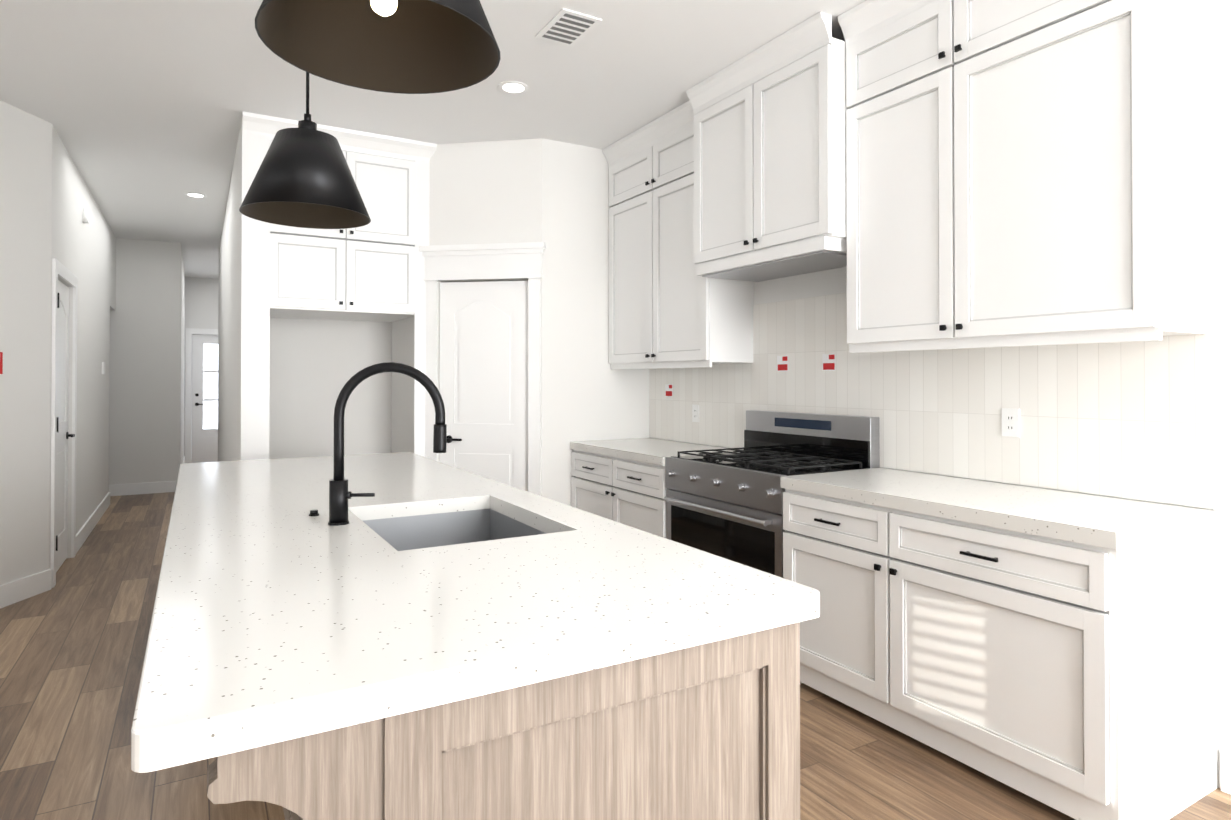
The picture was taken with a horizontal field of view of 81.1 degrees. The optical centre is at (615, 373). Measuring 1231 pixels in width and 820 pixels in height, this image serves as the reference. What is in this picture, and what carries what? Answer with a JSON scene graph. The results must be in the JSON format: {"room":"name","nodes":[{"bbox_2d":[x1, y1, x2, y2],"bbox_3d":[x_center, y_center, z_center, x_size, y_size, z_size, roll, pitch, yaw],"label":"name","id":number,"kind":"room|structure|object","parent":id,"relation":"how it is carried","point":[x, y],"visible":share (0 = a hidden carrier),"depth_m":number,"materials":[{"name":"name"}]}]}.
{"room":"kitchen","nodes":[
{"label":"kitchen","id":0,"kind":"room"},
{"bbox_2d":[0,100,51,585],"bbox_3d":[-3.684,-0.127,2.935,0.120,3.000,3.400,0,0,-1],"label":"wall","id":1,"kind":"structure","parent":0,"point":[25,237],"depth_m":4.43,"materials":[{"name":"white paint"}]},
{"bbox_2d":[0,352,2,373],"bbox_3d":[-3.633,-0.062,4.135,0.002,0.130,0.260,0,0,-1],"label":"sign","id":2,"kind":"object","parent":1,"relation":"attached to","point":[1,362],"visible":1,"depth_m":4.26,"materials":[{"name":"red"}]},
{"bbox_2d":[0,456,1230,794],"bbox_3d":[-2.611,1.325,4.887,5.417,0.130,15.580,0,-1,-30],"label":"baseboard","id":3,"kind":"structure","parent":1,"relation":"attached to","point":[22,588],"depth_m":4.58,"materials":[{"name":"white wood"}]},
{"bbox_2d":[49,124,115,568],"bbox_3d":[-4.774,-0.097,6.462,0.120,3.000,4.300,0,-1,-30],"label":"wall","id":4,"kind":"structure","parent":0,"point":[85,253],"depth_m":6.11,"materials":[{"name":"white paint"}]},
{"bbox_2d":[50,258,76,587],"bbox_3d":[-3.922,0.324,5.080,0.093,2.135,0.990,0,-1,-30],"label":"door","id":5,"kind":"structure","parent":4,"relation":"in","point":[60,435],"depth_m":5.16,"materials":[{"name":"white wood"}]},
{"bbox_2d":[82,208,89,223],"bbox_3d":[-4.380,-1.301,5.950,0.035,0.120,0.120,0,-1,-30],"label":"smoke detector","id":6,"kind":"object","parent":4,"relation":"attached to","point":[86,216],"visible":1,"depth_m":5.91,"materials":[{"name":"white plastic"}]},
{"bbox_2d":[102,362,104,373],"bbox_3d":[-5.122,-0.051,7.196,0.020,0.120,0.120,0,-1,-30],"label":"switch","id":7,"kind":"object","parent":4,"relation":"attached to","point":[103,367],"visible":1,"depth_m":7.15,"materials":[{"name":"white plastic"}]},
{"bbox_2d":[109,237,181,484],"bbox_3d":[-6.052,-0.081,8.275,1.800,3.000,0.120,0,-1,-30],"label":"wall","id":8,"kind":"structure","parent":0,"point":[145,390],"depth_m":8.50,"materials":[{"name":"white paint"}]},
{"bbox_2d":[180,252,184,463],"bbox_3d":[-6.133,-0.066,10.080,0.120,3.000,3.080,0,-1,-30],"label":"wall","id":9,"kind":"structure","parent":0,"point":[182,353],"depth_m":9.87,"materials":[{"name":"white paint"}]},
{"bbox_2d":[184,277,218,455],"bbox_3d":[-5.618,-0.046,12.372,3.320,3.000,0.120,0,-1,-30],"label":"wall","id":10,"kind":"structure","parent":0,"point":[201,303],"depth_m":11.66,"materials":[{"name":"white paint"}]},
{"bbox_2d":[185,328,217,462],"bbox_3d":[-6.355,0.366,11.766,1.170,2.165,0.098,0,-1,-30],"label":"door","id":11,"kind":"structure","parent":10,"relation":"in","point":[201,378],"depth_m":11.59,"materials":[{"name":"white wood"}]},
{"bbox_2d":[218,118,241,461],"bbox_3d":[-3.604,-0.094,6.797,0.140,3.000,5.300,0,-1,-30],"label":"wall","id":12,"kind":"structure","parent":0,"point":[229,365],"depth_m":5.76,"materials":[{"name":"white paint"}]},
{"bbox_2d":[269,317,391,458],"bbox_3d":[-1.520,-0.102,5.883,2.540,3.000,0.120,0,-1,-30],"label":"wall","id":13,"kind":"structure","parent":0,"point":[316,365],"depth_m":5.42,"materials":[{"name":"white paint"}]},
{"bbox_2d":[241,111,436,459],"bbox_3d":[-1.977,-0.108,5.071,1.210,2.998,0.817,0,-1,-30],"label":"upper cabinet","id":14,"kind":"object","parent":13,"relation":"attached to","point":[373,270],"visible":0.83,"depth_m":4.77,"materials":[{"name":"white wood"}]},
{"bbox_2d":[391,316,413,452],"bbox_3d":[-1.525,-0.106,5.377,0.120,3.000,0.750,0,-1,-30],"label":"wall","id":15,"kind":"structure","parent":0,"point":[402,412],"depth_m":5.36,"materials":[{"name":"white paint"}]},
{"bbox_2d":[0,0,865,278],"bbox_3d":[-3.243,-1.661,4.763,7.100,0.100,16.200,0,-1,-30],"label":"ceiling","id":16,"kind":"structure","parent":0,"point":[141,106],"depth_m":4.04,"materials":[{"name":"white paint"}]},
{"bbox_2d":[185,192,206,197],"bbox_3d":[-3.755,-1.593,6.433,0.170,0.008,0.170,0,-1,-30],"label":"recessed light","id":17,"kind":"object","parent":16,"relation":"in","point":[195,195],"visible":1,"depth_m":6.43,"materials":[{"name":"white plastic"}]},
{"bbox_2d":[239,72,370,228],"bbox_3d":[-1.072,-1.087,2.506,0.420,1.083,0.420,0,-1,-30],"label":"pendant light","id":18,"kind":"object","parent":16,"relation":"hanging from","point":[303,178],"visible":1,"depth_m":2.40,"materials":[{"name":"black metal"}]},
{"bbox_2d":[255,0,500,93],"bbox_3d":[-0.421,-1.115,1.311,0.420,1.048,0.420,0,-1,-30],"label":"pendant light","id":19,"kind":"object","parent":16,"relation":"hanging from","point":[415,46],"visible":1,"depth_m":1.44,"materials":[{"name":"black metal"}]},
{"bbox_2d":[498,81,528,93],"bbox_3d":[-0.576,-1.614,4.062,0.170,0.008,0.170,0,-1,-30],"label":"recessed light","id":20,"kind":"object","parent":16,"relation":"in","point":[514,87],"visible":1,"depth_m":4.05,"materials":[{"name":"white plastic"}]},
{"bbox_2d":[535,8,601,46],"bbox_3d":[-0.223,-1.618,3.376,0.200,0.009,0.300,0,-1,-30],"label":"ceiling vent","id":21,"kind":"object","parent":16,"relation":"in","point":[567,27],"visible":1,"depth_m":3.36,"materials":[{"name":"white metal"}]},
{"bbox_2d":[429,138,541,495],"bbox_3d":[-0.909,-0.109,5.043,0.845,3.000,0.120,0,0,9],"label":"wall","id":22,"kind":"structure","parent":0,"point":[488,192],"depth_m":4.99,"materials":[{"name":"white paint"}]},
{"bbox_2d":[419,242,545,495],"bbox_3d":[-0.918,0.251,4.989,0.900,2.280,0.113,0,0,9],"label":"door","id":23,"kind":"structure","parent":22,"relation":"in","point":[490,362],"depth_m":4.99,"materials":[{"name":"white wood"}]},
{"bbox_2d":[542,138,649,505],"bbox_3d":[-0.152,-0.108,5.188,0.880,3.000,0.120,0,-1,-30],"label":"wall","id":24,"kind":"structure","parent":0,"point":[588,394],"depth_m":5.05,"materials":[{"name":"white paint"}]},
{"bbox_2d":[0,461,1230,819],"bbox_3d":[-3.243,1.439,4.737,7.100,0.100,16.200,0,-1,-30],"label":"floor","id":25,"kind":"structure","parent":0,"point":[72,645],"depth_m":2.69,"materials":[{"name":"brown wood"}]},
{"bbox_2d":[207,624,799,819],"bbox_3d":[-0.876,0.938,2.600,1.085,0.865,3.214,0,-1,-30],"label":"kitchen island","id":26,"kind":"object","parent":25,"relation":"on","point":[712,731],"depth_m":1.24,"materials":[{"name":"brown wood"}]},
{"bbox_2d":[131,452,819,772],"bbox_3d":[-0.908,0.480,2.588,1.180,0.050,3.280,0,-1,-30],"label":"island countertop","id":27,"kind":"structure","parent":26,"relation":"on","point":[272,622],"depth_m":1.40,"materials":[{"name":"white stone"}]},
{"bbox_2d":[309,362,446,525],"bbox_3d":[-0.744,0.209,2.238,0.350,0.485,0.346,0,-1,-30],"label":"faucet","id":28,"kind":"object","parent":27,"relation":"on","point":[340,494],"visible":1,"depth_m":2.16,"materials":[{"name":"black metal"}]},
{"bbox_2d":[363,504,546,547],"bbox_3d":[-0.510,0.617,2.252,0.542,0.255,0.752,0,-1,-30],"label":"sink","id":29,"kind":"object","parent":27,"relation":"in","point":[480,521],"depth_m":2.59,"materials":[{"name":"silver metal"}]},
{"bbox_2d":[570,438,741,538],"bbox_3d":[0.252,0.930,4.673,0.685,0.915,1.154,0,-1,-30],"label":"base cabinet","id":30,"kind":"object","parent":25,"relation":"on","point":[622,481],"visible":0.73,"depth_m":4.47,"materials":[{"name":"white wood"}]},
{"bbox_2d":[664,410,879,577],"bbox_3d":[0.770,0.799,3.767,0.704,1.162,0.922,0,-1,-30],"label":"range","id":31,"kind":"object","parent":25,"relation":"on","point":[728,505],"visible":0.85,"depth_m":3.64,"materials":[{"name":"silver metal"}]},
{"bbox_2d":[780,483,867,714],"bbox_3d":[1.186,0.943,3.100,0.656,0.865,0.635,0,-1,-30],"label":"base cabinet","id":32,"kind":"object","parent":25,"relation":"on","point":[825,536],"depth_m":2.96,"materials":[{"name":"white wood"}]},
{"bbox_2d":[868,499,1219,819],"bbox_3d":[1.493,0.938,2.574,0.656,0.865,0.839,0,-1,-30],"label":"base cabinet","id":33,"kind":"object","parent":25,"relation":"on","point":[1055,649],"depth_m":2.28,"materials":[{"name":"white wood"}]},
{"bbox_2d":[780,467,1219,546],"bbox_3d":[1.364,0.481,2.790,0.664,0.050,1.356,0,-1,-30],"label":"countertop","id":34,"kind":"structure","parent":33,"relation":"on","point":[1101,519],"depth_m":2.51,"materials":[{"name":"white stone"}]},
{"bbox_2d":[650,0,1230,788],"bbox_3d":[1.675,-0.126,3.047,0.120,3.000,8.300,0,-1,-30],"label":"wall","id":35,"kind":"structure","parent":0,"point":[1218,94],"depth_m":2.38,"materials":[{"name":"white paint"}]},
{"bbox_2d":[602,100,753,369],"bbox_3d":[0.372,-0.820,4.758,0.407,1.578,1.154,0,-1,-30],"label":"upper cabinet","id":36,"kind":"object","parent":35,"relation":"attached to","point":[668,308],"visible":0.81,"depth_m":4.58,"materials":[{"name":"white wood"}]},
{"bbox_2d":[686,12,848,264],"bbox_3d":[0.880,-1.119,3.790,0.507,0.998,1.024,0,-1,-30],"label":"upper cabinet","id":37,"kind":"object","parent":35,"relation":"attached to","point":[769,144],"visible":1,"depth_m":3.56,"materials":[{"name":"white wood"}]},
{"bbox_2d":[696,236,846,281],"bbox_3d":[0.902,-0.584,3.798,0.457,0.069,0.970,0,-1,-30],"label":"hood insert","id":38,"kind":"object","parent":37,"relation":"attached to","point":[813,255],"visible":0.79,"depth_m":3.67,"materials":[{"name":"silver metal"}]},
{"bbox_2d":[649,244,1214,508],"bbox_3d":[1.121,0.022,3.870,0.008,0.882,3.433,0,-1,-30],"label":"backsplash","id":39,"kind":"structure","parent":35,"relation":"attached to","point":[1133,420],"depth_m":3.04,"materials":[{"name":"tile"}]},
{"bbox_2d":[665,384,672,396],"bbox_3d":[0.382,0.123,5.125,0.005,0.087,0.088,0,-1,-30],"label":"sign","id":40,"kind":"object","parent":39,"relation":"attached to","point":[668,387],"depth_m":5.12,"materials":[{"name":"red"}]},
{"bbox_2d":[692,405,698,421],"bbox_3d":[0.540,0.270,4.847,0.007,0.116,0.072,0,-1,-30],"label":"outlet","id":41,"kind":"object","parent":39,"relation":"attached to","point":[695,408],"depth_m":4.84,"materials":[{"name":"white plastic"}]},
{"bbox_2d":[777,355,787,370],"bbox_3d":[0.960,-0.059,4.135,0.005,0.085,0.082,0,-1,-30],"label":"sign","id":42,"kind":"object","parent":39,"relation":"attached to","point":[782,361],"depth_m":4.13,"materials":[{"name":"red"}]},
{"bbox_2d":[822,354,834,370],"bbox_3d":[1.136,-0.058,3.834,0.005,0.087,0.084,0,-1,-30],"label":"sign","id":43,"kind":"object","parent":39,"relation":"attached to","point":[828,362],"depth_m":3.83,"materials":[{"name":"red"}]},
{"bbox_2d":[1002,408,1019,436],"bbox_3d":[1.633,0.203,2.973,0.007,0.116,0.072,0,-1,-30],"label":"outlet","id":44,"kind":"object","parent":39,"relation":"attached to","point":[1010,422],"depth_m":2.97,"materials":[{"name":"white plastic"}]},
{"bbox_2d":[844,0,1206,351],"bbox_3d":[1.515,-0.828,2.848,0.357,1.400,1.227,0,-1,-30],"label":"upper cabinet","id":45,"kind":"object","parent":35,"relation":"attached to","point":[1026,172],"depth_m":2.58,"materials":[{"name":"white wood"}]}
]}

